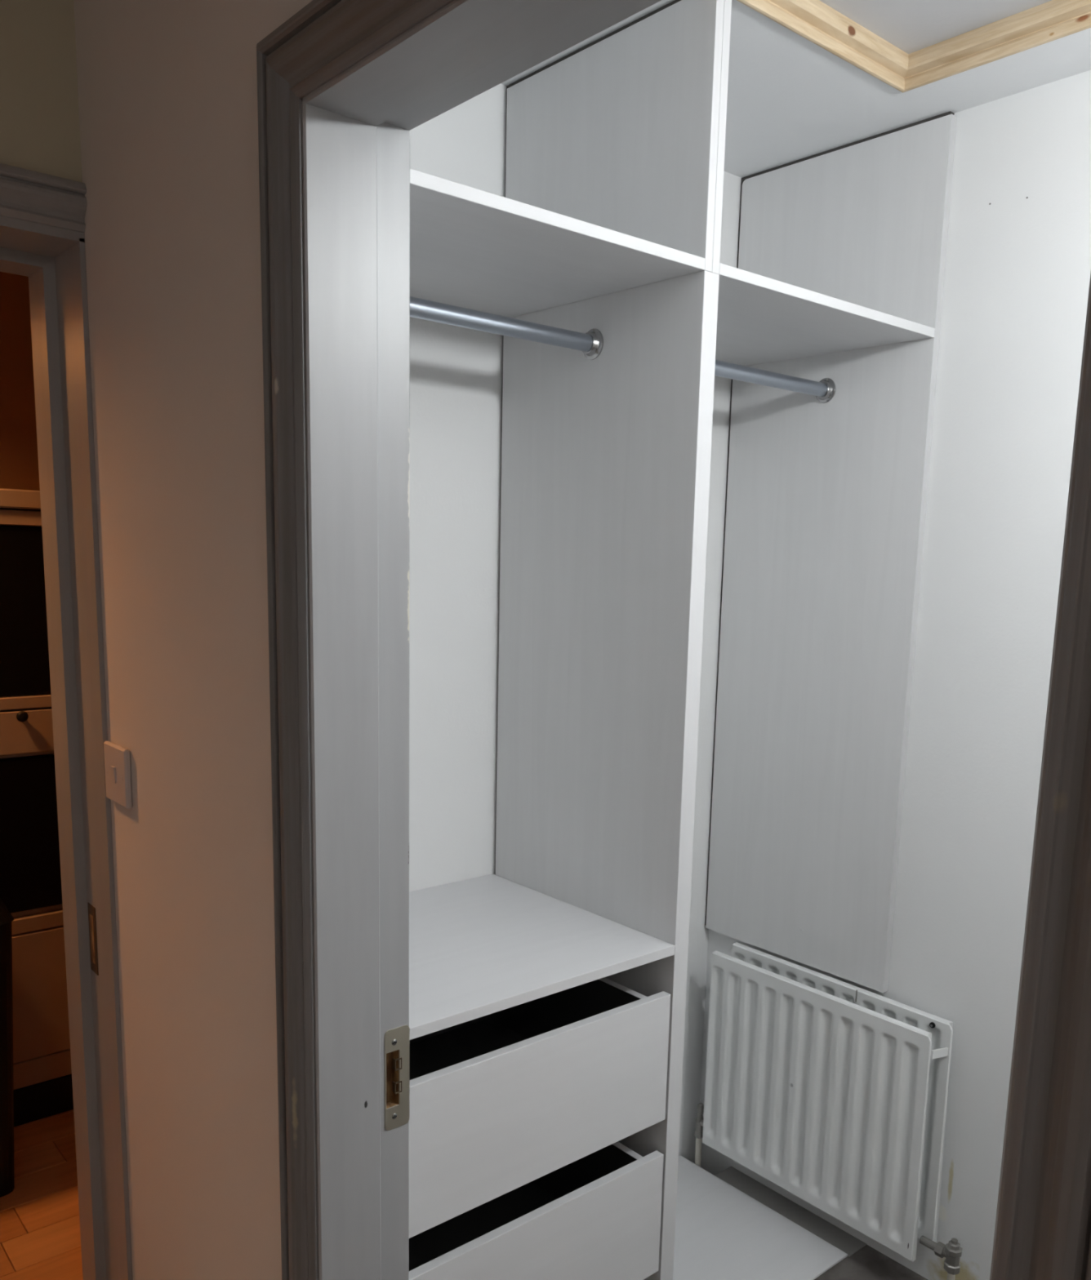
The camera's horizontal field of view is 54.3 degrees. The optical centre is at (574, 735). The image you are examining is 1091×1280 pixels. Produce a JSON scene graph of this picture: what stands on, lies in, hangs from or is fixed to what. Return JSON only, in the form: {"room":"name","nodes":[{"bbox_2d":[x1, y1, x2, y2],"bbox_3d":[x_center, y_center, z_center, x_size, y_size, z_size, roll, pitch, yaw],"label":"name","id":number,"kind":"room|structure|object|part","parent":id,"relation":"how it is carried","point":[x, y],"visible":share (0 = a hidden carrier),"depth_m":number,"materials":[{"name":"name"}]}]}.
{"room":"hallway","nodes":[
{"label":"hallway","id":0,"kind":"room"},
{"bbox_2d":[0,271,39,490],"bbox_3d":[-2.349,-0.173,2.746,2.950,2.400,0.100,-7,12,-41],"label":"wall","id":1,"kind":"structure","parent":0,"point":[19,457],"depth_m":3.14,"materials":[{"name":"paint"}]},
{"bbox_2d":[0,0,82,182],"bbox_3d":[-1.257,0.060,1.480,1.100,2.412,0.215,-7,12,-41],"label":"wall","id":2,"kind":"structure","parent":0,"point":[40,129],"depth_m":1.56,"materials":[{"name":"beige paint"}]},
{"bbox_2d":[0,163,132,1279],"bbox_3d":[-1.165,0.213,1.578,0.860,2.082,0.236,-7,12,-41],"label":"door frame","id":3,"kind":"structure","parent":2,"relation":"in","point":[42,226],"depth_m":1.81,"materials":[{"name":"grey paint"}]},
{"bbox_3d":[-0.856,0.362,1.887,0.002,0.125,0.038,-7,12,-41],"label":"strike plate","id":4,"kind":"part","parent":3,"relation":"part of","materials":[{"name":"brown metal"}]},
{"bbox_2d":[0,1109,83,1279],"bbox_3d":[-1.775,1.164,2.264,2.950,0.050,1.745,-7,12,-41],"label":"floor","id":5,"kind":"structure","parent":0,"point":[40,1236],"depth_m":2.50,"materials":[{"name":"brown wood"}]},
{"bbox_2d":[0,897,14,1197],"bbox_3d":[-1.511,0.720,2.512,0.308,0.760,0.308,-7,12,-41],"label":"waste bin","id":6,"kind":"object","parent":5,"relation":"on","point":[6,1091],"visible":1,"depth_m":2.49,"materials":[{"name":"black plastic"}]},
{"bbox_3d":[-1.502,0.383,2.457,0.308,0.078,0.308,-7,12,-41],"label":"bin lid","id":7,"kind":"part","parent":6,"relation":"part of","materials":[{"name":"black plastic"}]},
{"bbox_2d":[0,488,73,1126],"bbox_3d":[-1.692,0.188,2.894,1.190,1.674,0.628,-7,12,-41],"label":"cabinet","id":8,"kind":"object","parent":5,"relation":"on","point":[30,877],"visible":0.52,"depth_m":2.76,"materials":[{"name":"beige paint"}]},
{"bbox_3d":[-1.675,-0.616,2.767,1.190,0.046,0.612,-7,12,-41],"label":"cornice","id":9,"kind":"part","parent":8,"relation":"part of","materials":[{"name":"beige paint"}]},
{"bbox_3d":[-1.490,-0.531,2.564,1.170,0.037,0.020,-7,12,-41],"label":"rail","id":10,"kind":"part","parent":8,"relation":"part of","materials":[{"name":"beige paint"}]},
{"bbox_3d":[-1.405,-0.049,2.699,0.028,0.028,0.028,-7,12,-41],"label":"knob","id":11,"kind":"part","parent":8,"relation":"part of","materials":[{"name":"black plastic"}]},
{"bbox_3d":[-1.502,-0.303,2.609,1.160,0.425,0.022,-7,12,-41],"label":"glass door","id":12,"kind":"part","parent":8,"relation":"part of","materials":[{"name":"black glass"}]},
{"bbox_3d":[-1.502,-0.073,2.640,1.170,0.031,0.020,-7,12,-41],"label":"filler rail","id":13,"kind":"part","parent":8,"relation":"part of","materials":[{"name":"beige paint"}]},
{"bbox_3d":[-1.504,0.001,2.653,1.170,0.112,0.020,-7,12,-41],"label":"drawer","id":14,"kind":"part","parent":8,"relation":"part of","materials":[{"name":"beige paint"}]},
{"bbox_3d":[-1.516,0.267,2.703,1.160,0.406,0.024,-7,12,-41],"label":"oven door","id":15,"kind":"part","parent":8,"relation":"part of","materials":[{"name":"black glass"}]},
{"bbox_3d":[-1.518,0.506,2.736,1.170,0.040,0.020,-7,12,-41],"label":"rail","id":16,"kind":"part","parent":8,"relation":"part of","materials":[{"name":"beige paint"}]},
{"bbox_3d":[-1.523,0.702,2.769,1.170,0.350,0.020,-7,12,-41],"label":"drawer","id":17,"kind":"part","parent":8,"relation":"part of","materials":[{"name":"beige paint"}]},
{"bbox_3d":[-1.530,0.913,2.806,1.170,0.071,0.018,-7,12,-41],"label":"rail","id":18,"kind":"part","parent":8,"relation":"part of","materials":[{"name":"beige paint"}]},
{"bbox_2d":[84,233,132,1266],"bbox_3d":[-1.290,0.053,1.555,2.950,2.400,0.060,-7,12,-41],"label":"wall","id":19,"kind":"structure","parent":0,"point":[84,233],"depth_m":1.90,"materials":[{"name":"paint"}]},
{"bbox_2d":[73,0,312,1279],"bbox_3d":[0.369,0.253,0.578,0.134,2.412,3.315,-7,12,-41],"label":"wall","id":20,"kind":"structure","parent":0,"point":[167,89],"depth_m":1.46,"materials":[{"name":"beige paint"}]},
{"bbox_2d":[103,740,132,808],"bbox_3d":[-0.740,0.063,1.716,0.014,0.096,0.101,-7,12,-41],"label":"light switch","id":21,"kind":"object","parent":20,"relation":"attached to","point":[117,757],"visible":1,"depth_m":1.70,"materials":[{"name":"grey plastic"}]},
{"bbox_2d":[256,0,1090,1279],"bbox_3d":[0.012,0.345,0.989,0.159,2.077,0.987,-7,12,-41],"label":"door frame","id":22,"kind":"structure","parent":20,"relation":"in","point":[343,86],"depth_m":1.18,"materials":[{"name":"grey paint"}]},
{"bbox_3d":[-0.341,0.287,1.282,0.021,2.077,0.072,-7,12,-41],"label":"architrave leg","id":23,"kind":"part","parent":22,"relation":"part of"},
{"bbox_3d":[-0.229,0.442,1.371,0.036,0.137,0.002,-7,12,-41],"label":"strike plate","id":24,"kind":"part","parent":22,"relation":"part of","materials":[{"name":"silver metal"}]},
{"bbox_3d":[0.261,0.416,0.606,0.021,2.077,0.072,-7,12,-41],"label":"architrave leg","id":25,"kind":"part","parent":22,"relation":"part of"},
{"bbox_2d":[408,84,741,1163],"bbox_3d":[-0.156,0.012,2.254,1.299,2.512,0.080,-7,12,-41],"label":"wall","id":26,"kind":"structure","parent":0,"point":[455,372],"depth_m":2.09,"materials":[{"name":"white paint"}]},
{"bbox_2d":[500,0,1090,177],"bbox_3d":[0.725,-1.056,1.066,1.537,0.030,2.736,-7,12,-41],"label":"ceiling","id":27,"kind":"structure","parent":0,"point":[790,99],"depth_m":1.97,"materials":[{"name":"white paint"}]},
{"bbox_2d":[736,0,1090,93],"bbox_3d":[0.552,-1.147,1.517,0.671,0.068,0.604,-7,12,-41],"label":"hatch","id":28,"kind":"object","parent":27,"relation":"attached to","point":[905,45],"visible":1,"depth_m":1.80,"materials":[{"name":"brown wood"}]},
{"bbox_3d":[0.362,-1.181,1.732,0.671,0.054,0.026,-7,12,-41],"label":"moulding","id":29,"kind":"part","parent":28,"relation":"part of","materials":[{"name":"brown wood"}]},
{"bbox_3d":[0.553,-1.174,1.513,0.663,0.013,0.596,-7,12,-41],"label":"hatch lid","id":30,"kind":"part","parent":28,"relation":"part of","materials":[{"name":"white paint"}]},
{"bbox_3d":[0.794,-1.169,1.729,0.026,0.054,0.604,-7,12,-41],"label":"moulding","id":31,"kind":"part","parent":28,"relation":"part of","materials":[{"name":"brown wood"}]},
{"bbox_2d":[714,1165,928,1279],"bbox_3d":[0.621,1.385,1.438,1.437,0.092,2.536,-7,12,-41],"label":"floor","id":32,"kind":"structure","parent":0,"point":[862,1261],"depth_m":2.46,"materials":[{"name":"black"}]},
{"bbox_2d":[408,0,956,1279],"bbox_3d":[0.049,0.005,2.025,1.286,2.412,0.527,-7,12,-41],"label":"wardrobe","id":33,"kind":"object","parent":32,"relation":"on","point":[547,989],"visible":0.73,"depth_m":1.96,"materials":[{"name":"grey laminate"}]},
{"bbox_3d":[-0.182,-0.662,1.682,0.570,0.029,0.029,-7,12,-41],"label":"hanging rail","id":34,"kind":"part","parent":33,"relation":"part of","materials":[{"name":"silver metal"}]},
{"bbox_3d":[-0.220,0.852,1.933,0.516,0.200,0.471,-7,12,-41],"label":"drawer","id":35,"kind":"part","parent":33,"relation":"part of","materials":[{"name":"grey laminate"}]},
{"bbox_3d":[-0.212,0.554,1.883,0.516,0.204,0.471,-7,12,-41],"label":"drawer","id":36,"kind":"part","parent":33,"relation":"part of","materials":[{"name":"grey laminate"}]},
{"bbox_3d":[-0.060,0.890,1.751,0.562,0.232,0.018,-7,12,-41],"label":"drawer","id":37,"kind":"part","parent":33,"relation":"part of","materials":[{"name":"grey laminate"}]},
{"bbox_3d":[-0.052,0.593,1.702,0.562,0.236,0.018,-7,12,-41],"label":"drawer","id":38,"kind":"part","parent":33,"relation":"part of","materials":[{"name":"grey laminate"}]},
{"bbox_3d":[-0.214,0.362,1.857,0.572,0.018,0.526,-7,12,-41],"label":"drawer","id":39,"kind":"part","parent":33,"relation":"part of","materials":[{"name":"grey laminate"}]},
{"bbox_2d":[409,168,704,317],"bbox_3d":[-0.184,-0.750,1.673,0.572,0.018,0.526,-7,12,-41],"label":"shelf","id":40,"kind":"object","parent":33,"relation":"attached to","point":[471,248],"depth_m":1.63,"materials":[{"name":"grey laminate"}]},
{"bbox_3d":[0.225,1.167,2.403,0.591,0.005,0.517,-7,12,-41],"label":"board","id":41,"kind":"part","parent":33,"relation":"part of","materials":[{"name":"grey laminate"}]},
{"bbox_3d":[0.303,-0.720,2.098,0.640,0.029,0.029,-7,12,-41],"label":"hanging rail","id":42,"kind":"part","parent":33,"relation":"part of","materials":[{"name":"silver metal"}]},
{"bbox_2d":[715,262,934,365],"bbox_3d":[0.299,-0.807,2.092,0.642,0.018,0.526,-7,12,-41],"label":"shelf","id":43,"kind":"object","parent":33,"relation":"attached to","point":[762,321],"depth_m":2.05,"materials":[{"name":"grey laminate"}]},
{"bbox_3d":[0.537,-0.351,2.385,0.019,1.784,0.519,-7,12,-41],"label":"panel","id":44,"kind":"part","parent":33,"relation":"part of","materials":[{"name":"grey laminate"}]},
{"bbox_2d":[699,70,1090,1279],"bbox_3d":[1.205,0.129,1.772,0.101,2.512,2.616,-7,12,-41],"label":"wall","id":45,"kind":"structure","parent":0,"point":[1016,276],"depth_m":2.10,"materials":[{"name":"white paint"}]},
{"bbox_2d":[693,942,962,1279],"bbox_3d":[0.568,0.903,2.456,0.101,0.698,0.739,-7,12,-41],"label":"radiator","id":46,"kind":"object","parent":45,"relation":"attached to","point":[832,1091],"visible":1,"depth_m":2.37,"materials":[{"name":"white metal"}]}
]}

